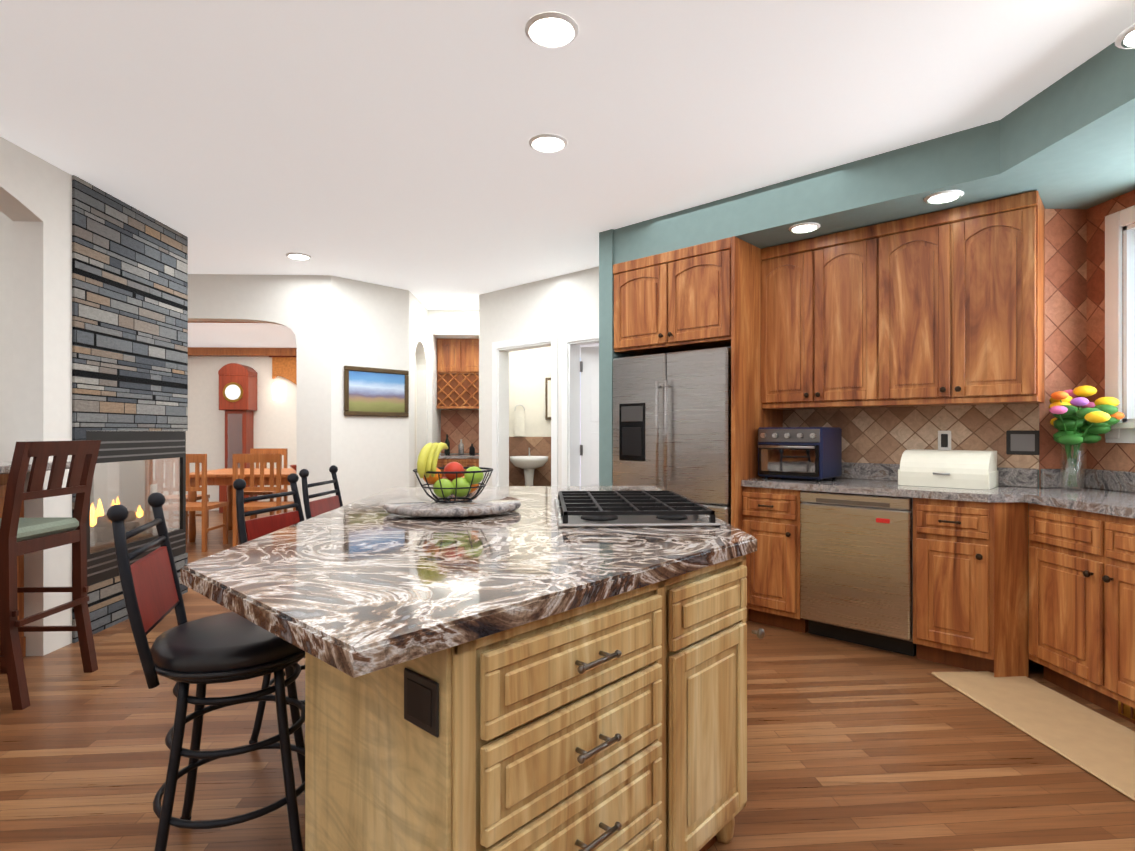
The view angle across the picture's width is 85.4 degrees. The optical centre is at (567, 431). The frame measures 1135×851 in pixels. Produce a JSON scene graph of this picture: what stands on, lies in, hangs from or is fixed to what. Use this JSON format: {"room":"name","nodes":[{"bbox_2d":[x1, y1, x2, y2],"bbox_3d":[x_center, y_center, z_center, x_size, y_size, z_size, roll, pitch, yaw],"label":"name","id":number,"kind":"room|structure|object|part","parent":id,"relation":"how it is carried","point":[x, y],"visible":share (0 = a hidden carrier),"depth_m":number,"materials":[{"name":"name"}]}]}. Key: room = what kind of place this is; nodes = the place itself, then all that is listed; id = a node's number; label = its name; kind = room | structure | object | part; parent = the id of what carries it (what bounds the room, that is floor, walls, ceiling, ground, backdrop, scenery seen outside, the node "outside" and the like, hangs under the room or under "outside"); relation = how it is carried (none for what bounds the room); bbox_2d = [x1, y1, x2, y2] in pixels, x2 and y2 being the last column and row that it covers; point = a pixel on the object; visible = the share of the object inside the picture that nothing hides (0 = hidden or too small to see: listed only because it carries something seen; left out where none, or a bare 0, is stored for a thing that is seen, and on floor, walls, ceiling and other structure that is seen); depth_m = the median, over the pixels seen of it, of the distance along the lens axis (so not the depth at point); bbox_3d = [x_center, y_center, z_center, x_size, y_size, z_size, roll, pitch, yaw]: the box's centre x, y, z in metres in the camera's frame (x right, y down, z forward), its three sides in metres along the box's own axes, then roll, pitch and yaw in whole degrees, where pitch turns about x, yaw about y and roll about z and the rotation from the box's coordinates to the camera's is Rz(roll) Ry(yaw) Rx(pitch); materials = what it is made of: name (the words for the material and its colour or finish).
{"room":"kitchen","nodes":[
{"label":"kitchen","id":0,"kind":"room"},
{"bbox_2d":[0,136,71,655],"bbox_3d":[-2.831,-0.130,0.167,0.160,2.720,6.815,0,0,-2],"label":"wall","id":1,"kind":"structure","parent":0,"point":[35,199],"depth_m":3.37,"materials":[{"name":"white paint"}]},
{"bbox_2d":[119,356,296,510],"bbox_3d":[-5.014,-0.130,9.633,9.000,2.720,0.100,0,0,-2],"label":"wall","id":2,"kind":"structure","parent":0,"point":[274,423],"depth_m":9.57,"materials":[{"name":"paint"}]},
{"bbox_2d":[273,383,281,399],"bbox_3d":[-4.508,-0.620,9.562,0.120,0.260,0.070,0,0,-2],"label":"wall sconce","id":3,"kind":"object","parent":2,"relation":"attached to","point":[277,391],"visible":1,"depth_m":9.53,"materials":[{"name":"white"}]},
{"bbox_2d":[269,356,296,384],"bbox_3d":[-4.273,-0.755,9.566,0.715,0.870,0.060,0,0,-2],"label":"valance curtain","id":4,"kind":"object","parent":2,"relation":"attached to","point":[285,367],"visible":0.5,"depth_m":9.54,"materials":[{"name":"fabric"}]},
{"bbox_2d":[94,274,330,519],"bbox_3d":[-5.812,-0.130,5.809,7.112,2.720,0.160,0,0,-2],"label":"wall","id":5,"kind":"structure","parent":0,"point":[299,306],"depth_m":5.86,"materials":[{"name":"white paint"}]},
{"bbox_2d":[188,321,296,355],"bbox_3d":[-4.443,-1.294,7.773,4.000,0.388,3.660,0,0,-2],"label":"ceiling","id":6,"kind":"structure","parent":0,"point":[211,338],"depth_m":8.63,"materials":[{"name":"paint"}]},
{"bbox_2d":[331,275,408,505],"bbox_3d":[-2.003,-0.130,6.216,0.175,2.720,0.858,0,0,43],"label":"wall","id":7,"kind":"structure","parent":0,"point":[370,329],"depth_m":6.15,"materials":[{"name":"white paint"}]},
{"bbox_3d":[-1.916,-0.395,6.204,0.031,0.486,0.713,0,0,43],"label":"framed painting","id":8,"kind":"part","parent":7,"relation":"part of"},
{"bbox_2d":[415,356,416,485],"bbox_3d":[-1.882,-0.130,8.201,0.050,2.720,3.000,0,0,-2],"label":"wall","id":9,"kind":"structure","parent":0,"point":[415,421],"depth_m":7.38,"materials":[{"name":"paint"}]},
{"bbox_2d":[409,291,427,486],"bbox_3d":[-1.763,-0.130,7.013,0.140,2.720,1.043,0,0,-2],"label":"wall","id":10,"kind":"structure","parent":0,"point":[418,329],"depth_m":7.19,"materials":[{"name":"white paint"}]},
{"bbox_2d":[428,310,478,485],"bbox_3d":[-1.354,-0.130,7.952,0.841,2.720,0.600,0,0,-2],"label":"wall","id":11,"kind":"structure","parent":0,"point":[437,425],"depth_m":7.85,"materials":[{"name":"white paint"}]},
{"bbox_2d":[441,410,478,452],"bbox_3d":[-1.362,0.002,8.158,0.631,0.575,0.008,0,0,-2],"label":"tile","id":12,"kind":"structure","parent":11,"relation":"attached to","point":[458,425],"depth_m":8.15,"materials":[{"name":"tile"}]},
{"bbox_2d":[509,346,550,436],"bbox_3d":[-0.468,-0.130,7.596,0.790,2.720,3.078,0,0,-2],"label":"wall","id":13,"kind":"structure","parent":0,"point":[529,371],"depth_m":9.05,"materials":[{"name":"paint"}]},
{"bbox_2d":[514,404,524,435],"bbox_3d":[-0.702,-0.163,9.012,0.150,0.465,0.030,0,0,-2],"label":"wall mirror","id":14,"kind":"object","parent":13,"relation":"attached to","point":[519,423],"visible":0.98,"depth_m":9.00,"materials":[{"name":"white mirror"}]},
{"bbox_2d":[509,437,550,485],"bbox_3d":[-0.551,0.655,9.047,0.725,1.150,0.011,0,0,-2],"label":"wall tiles","id":15,"kind":"structure","parent":13,"relation":"attached to","point":[538,446],"depth_m":9.04,"materials":[{"name":"tile"}]},
{"bbox_2d":[545,378,550,419],"bbox_3d":[-0.261,-0.480,9.041,0.126,0.620,0.044,0,0,-2],"label":"picture frame","id":16,"kind":"object","parent":13,"relation":"attached to","point":[547,398],"visible":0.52,"depth_m":9.02,"materials":[{"name":"gold metal"}]},
{"bbox_2d":[0,510,1134,850],"bbox_3d":[-2.567,1.255,4.523,13.500,0.050,15.500,0,0,-2],"label":"floor","id":17,"kind":"structure","parent":0,"point":[856,748],"depth_m":2.28,"materials":[{"name":"brown wood"}]},
{"bbox_2d":[0,461,70,656],"bbox_3d":[-3.009,0.697,2.215,0.680,1.066,2.292,0,0,-2],"label":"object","id":18,"kind":"structure","parent":17,"relation":"on","point":[4,470],"depth_m":3.33,"materials":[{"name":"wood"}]},
{"bbox_2d":[0,440,100,709],"bbox_3d":[-2.647,0.638,2.938,0.490,1.185,0.462,0,0,-2],"label":"bar chair","id":19,"kind":"object","parent":17,"relation":"on","point":[19,536],"visible":1,"depth_m":2.90,"materials":[{"name":"brown wood"}]},
{"bbox_2d":[0,175,187,642],"bbox_3d":[-3.245,-0.129,4.129,0.715,2.719,1.136,0,0,-2],"label":"fireplace column","id":20,"kind":"structure","parent":17,"relation":"on","point":[129,318],"depth_m":3.92,"materials":[{"name":"stone"}]},
{"bbox_2d":[86,431,185,585],"bbox_3d":[-3.246,0.463,4.165,0.712,0.931,1.025,0,0,-2],"label":"firebox","id":21,"kind":"object","parent":20,"relation":"in","point":[118,447],"visible":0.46,"depth_m":4.12,"materials":[{"name":"black metal"}]},
{"bbox_2d":[145,459,209,538],"bbox_3d":[-4.588,0.730,7.247,0.470,1.000,0.480,0,0,-2],"label":"dining chair","id":22,"kind":"object","parent":17,"relation":"on","point":[199,497],"visible":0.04,"depth_m":7.09,"materials":[{"name":"brown wood"}]},
{"bbox_2d":[157,454,228,551],"bbox_3d":[-3.943,0.730,6.497,0.480,1.000,0.470,0,0,-2],"label":"dining chair","id":23,"kind":"object","parent":17,"relation":"on","point":[204,506],"visible":0.48,"depth_m":6.28,"materials":[{"name":"brown wood"}]},
{"bbox_2d":[107,492,304,850],"bbox_3d":[-1.008,0.709,1.812,0.556,1.043,0.497,0,0,-2],"label":"stool","id":24,"kind":"object","parent":17,"relation":"on","point":[201,653],"visible":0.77,"depth_m":1.69,"materials":[{"name":"black metal"}]},
{"bbox_2d":[174,468,296,541],"bbox_3d":[-3.474,0.850,7.290,1.700,0.760,1.100,0,0,-2],"label":"dining table","id":25,"kind":"object","parent":17,"relation":"on","point":[220,476],"visible":0.42,"depth_m":6.84,"materials":[{"name":"brown wood"}]},
{"bbox_2d":[218,363,256,512],"bbox_3d":[-5.044,0.100,9.414,0.440,2.260,0.325,0,0,-2],"label":"grandfather clock","id":26,"kind":"object","parent":17,"relation":"on","point":[238,394],"visible":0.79,"depth_m":9.31,"materials":[{"name":"brown wood"}]},
{"bbox_2d":[232,454,295,546],"bbox_3d":[-3.194,0.730,6.525,0.480,1.000,0.470,0,0,-2],"label":"dining chair","id":27,"kind":"object","parent":17,"relation":"on","point":[252,459],"visible":0.62,"depth_m":6.30,"materials":[{"name":"brown wood"}]},
{"bbox_2d":[244,448,287,518],"bbox_3d":[-4.003,0.730,8.045,0.480,1.000,0.470,0,0,-2],"label":"dining chair","id":28,"kind":"object","parent":17,"relation":"on","point":[283,451],"visible":0.23,"depth_m":8.25,"materials":[{"name":"brown wood"}]},
{"bbox_2d":[233,473,304,743],"bbox_3d":[-1.057,0.709,2.555,0.545,1.043,0.481,0,0,-2],"label":"stool","id":29,"kind":"object","parent":17,"relation":"on","point":[251,529],"visible":0.21,"depth_m":2.50,"materials":[{"name":"black leather"}]},
{"bbox_2d":[299,465,342,519],"bbox_3d":[-1.088,0.709,3.228,0.523,1.043,0.457,0,0,-2],"label":"stool","id":30,"kind":"object","parent":17,"relation":"on","point":[314,508],"visible":0.12,"depth_m":3.20,"materials":[{"name":"black leather"}]},
{"bbox_2d":[437,338,478,485],"bbox_3d":[-1.351,0.022,7.879,0.638,2.415,0.575,0,0,-2],"label":"tall cabinet","id":31,"kind":"object","parent":17,"relation":"on","point":[457,373],"visible":0.38,"depth_m":7.84,"materials":[{"name":"brown wood"}]},
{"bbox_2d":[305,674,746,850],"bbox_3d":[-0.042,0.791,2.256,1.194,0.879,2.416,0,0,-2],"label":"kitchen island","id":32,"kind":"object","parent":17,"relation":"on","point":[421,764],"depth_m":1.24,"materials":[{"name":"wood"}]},
{"bbox_2d":[180,486,764,681],"bbox_3d":[-0.192,0.333,2.186,1.465,0.034,2.614,0,0,-2],"label":"island countertop","id":33,"kind":"structure","parent":32,"relation":"on","point":[368,593],"depth_m":1.37,"materials":[{"name":"stone"}]},
{"bbox_2d":[383,495,520,516],"bbox_3d":[-0.443,0.290,2.389,0.524,0.038,0.524,0,0,-2],"label":"lazy susan","id":34,"kind":"object","parent":33,"relation":"on","point":[428,506],"visible":0.92,"depth_m":2.24,"materials":[{"name":"stone"}]},
{"bbox_2d":[413,442,492,502],"bbox_3d":[-0.442,0.156,2.385,0.309,0.228,0.317,0,0,-2],"label":"fruit bowl","id":35,"kind":"object","parent":34,"relation":"on","point":[429,472],"visible":1,"depth_m":2.33,"materials":[{"name":"food"}]},
{"bbox_2d":[554,490,720,527],"bbox_3d":[0.219,0.284,2.370,0.530,0.050,0.780,0,0,-2],"label":"cooktop","id":36,"kind":"object","parent":33,"relation":"in","point":[586,509],"visible":1,"depth_m":2.10,"materials":[{"name":"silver metal"}]},
{"bbox_2d":[613,190,1134,723],"bbox_3d":[1.680,0.001,1.904,2.495,2.458,6.342,0,0,-2],"label":"fitted kitchen","id":37,"kind":"object","parent":17,"relation":"on","point":[883,346],"visible":0.96,"depth_m":3.52,"materials":[{"name":"brown wood"}]},
{"bbox_2d":[613,346,730,524],"bbox_3d":[0.918,0.343,4.454,1.168,1.775,1.168,0,0,-2],"label":"refrigerator","id":38,"kind":"object","parent":37,"relation":"in","point":[672,411],"depth_m":4.11,"materials":[{"name":"silver metal"}]},
{"bbox_2d":[758,427,841,481],"bbox_3d":[1.495,0.142,3.988,0.419,0.335,0.398,0,0,43],"label":"toaster oven","id":39,"kind":"object","parent":37,"relation":"on","point":[803,452],"visible":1,"depth_m":3.86,"materials":[{"name":"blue metal"}]},
{"bbox_2d":[800,490,916,655],"bbox_3d":[1.815,0.792,3.698,0.852,0.876,0.852,0,0,-2],"label":"dishwasher","id":40,"kind":"object","parent":37,"relation":"in","point":[858,549],"depth_m":3.45,"materials":[{"name":"silver metal"}]},
{"bbox_2d":[741,477,1134,518],"bbox_3d":[2.063,0.330,1.581,1.753,0.040,5.659,0,0,-2],"label":"countertop","id":41,"kind":"structure","parent":37,"relation":"on","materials":[{"name":"grey stone"}]},
{"bbox_2d":[898,449,998,489],"bbox_3d":[2.162,0.209,3.499,0.440,0.200,0.307,0,0,43],"label":"bread box","id":42,"kind":"object","parent":37,"relation":"on","point":[970,469],"visible":1,"depth_m":3.40,"materials":[{"name":"white metal"}]},
{"bbox_2d":[1048,385,1124,490],"bbox_3d":[2.650,0.034,3.174,0.344,0.551,0.336,0,0,-2],"label":"flower vase","id":43,"kind":"object","parent":37,"relation":"on","point":[1069,422],"visible":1,"depth_m":3.18,"materials":[{"name":"clear glass"}]},
{"bbox_2d":[931,671,1134,800],"bbox_3d":[2.088,1.223,2.345,0.443,0.014,1.550,0,0,-2],"label":"rug","id":44,"kind":"object","parent":17,"relation":"on","point":[1097,745],"visible":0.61,"depth_m":2.57,"materials":[{"name":"beige fabric"}]},
{"bbox_3d":[-0.494,1.223,7.555,0.725,0.011,2.998,0,0,-2],"label":"floor","id":45,"kind":"structure","parent":17,"relation":"on","visible":0},
{"bbox_2d":[509,447,548,485],"bbox_3d":[-0.551,0.724,8.791,0.560,0.988,0.448,0,0,-2],"label":"pedestal sink","id":46,"kind":"object","parent":45,"relation":"on","point":[529,464],"visible":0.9,"depth_m":8.67,"materials":[{"name":"ceramic"}]},
{"bbox_2d":[0,0,1134,356],"bbox_3d":[-2.567,-1.540,4.522,13.500,0.100,15.500,0,0,-2],"label":"ceiling","id":47,"kind":"structure","parent":0,"point":[382,142],"depth_m":2.82,"materials":[{"name":"white paint"}]},
{"bbox_2d":[286,253,311,259],"bbox_3d":[-2.281,-1.484,5.220,0.198,0.012,0.198,0,0,-11],"label":"recessed light","id":48,"kind":"object","parent":47,"relation":"in","point":[298,256],"depth_m":5.20,"materials":[{"name":"paint"}]},
{"bbox_2d":[529,134,567,152],"bbox_3d":[-0.099,-1.484,3.174,0.198,0.012,0.198,0,0,-11],"label":"recessed light","id":49,"kind":"object","parent":47,"relation":"in","point":[543,142],"depth_m":3.15,"materials":[{"name":"paint"}]},
{"bbox_2d":[525,12,578,47],"bbox_3d":[-0.058,-1.483,2.283,0.198,0.012,0.198,0,0,-11],"label":"recessed light","id":50,"kind":"object","parent":47,"relation":"in","point":[551,28],"depth_m":2.26,"materials":[{"name":"paint"}]},
{"bbox_2d":[599,229,636,485],"bbox_3d":[0.527,-0.130,4.829,0.126,2.720,0.720,0,0,43],"label":"wall","id":51,"kind":"structure","parent":0,"point":[607,354],"depth_m":4.56,"materials":[{"name":"paint"}]},
{"bbox_2d":[479,266,1038,651],"bbox_3d":[0.868,-0.130,5.099,4.865,2.720,0.140,0,0,43],"label":"wall","id":52,"kind":"structure","parent":0,"point":[564,304],"depth_m":6.11,"materials":[{"name":"paint"}]},
{"bbox_2d":[492,330,598,485],"bbox_3d":[-0.169,0.142,6.020,1.224,2.175,1.140,0,0,-2],"label":"door frame","id":53,"kind":"structure","parent":52,"relation":"attached to","point":[572,343],"depth_m":5.69,"materials":[{"name":"paint"}]},
{"bbox_2d":[580,346,598,485],"bbox_3d":[0.495,0.205,5.782,0.745,2.030,0.321,0,0,-2],"label":"hall door","id":54,"kind":"structure","parent":52,"relation":"in","point":[589,371],"depth_m":5.87,"materials":[{"name":"paint"}]},
{"bbox_2d":[614,38,1134,263],"bbox_3d":[1.676,-1.359,1.050,2.576,0.259,8.236,0,0,-2],"label":"soffit","id":55,"kind":"structure","parent":0,"point":[1066,141],"depth_m":3.12,"materials":[{"name":"teal paint"}]},
{"bbox_2d":[789,222,819,232],"bbox_3d":[1.428,-1.224,3.703,0.178,0.012,0.178,0,0,43],"label":"recessed light","id":56,"kind":"object","parent":55,"relation":"in","point":[806,227],"depth_m":3.68,"materials":[{"name":"paint"}]},
{"bbox_2d":[924,190,963,203],"bbox_3d":[1.969,-1.224,3.217,0.178,0.012,0.178,0,0,-11],"label":"recessed light","id":57,"kind":"object","parent":55,"relation":"in","point":[946,196],"depth_m":3.19,"materials":[{"name":"paint"}]},
{"bbox_2d":[1115,24,1134,48],"bbox_3d":[1.794,-1.223,1.882,0.178,0.012,0.178,0,0,-11],"label":"recessed light","id":58,"kind":"object","parent":55,"relation":"in","point":[1129,33],"depth_m":1.91,"materials":[{"name":"paint"}]},
{"bbox_2d":[1039,209,1086,487],"bbox_3d":[2.737,-0.130,3.470,0.270,2.720,0.140,0,0,-2],"label":"tiled wall","id":59,"kind":"structure","parent":0,"point":[1065,299],"depth_m":3.40,"materials":[{"name":"red tile"}]},
{"bbox_2d":[1087,190,1134,471],"bbox_3d":[3.095,-0.130,0.269,0.200,2.720,6.565,0,0,-2],"label":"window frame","id":60,"kind":"structure","parent":0,"point":[1102,454],"depth_m":3.33,"materials":[{"name":"red tile"}]},
{"bbox_2d":[1105,205,1134,442],"bbox_3d":[2.979,-0.542,2.518,0.260,1.205,1.560,0,0,-2],"label":"window","id":61,"kind":"structure","parent":60,"relation":"in","point":[1119,311],"depth_m":3.19,"materials":[{"name":"paint"}]}
]}

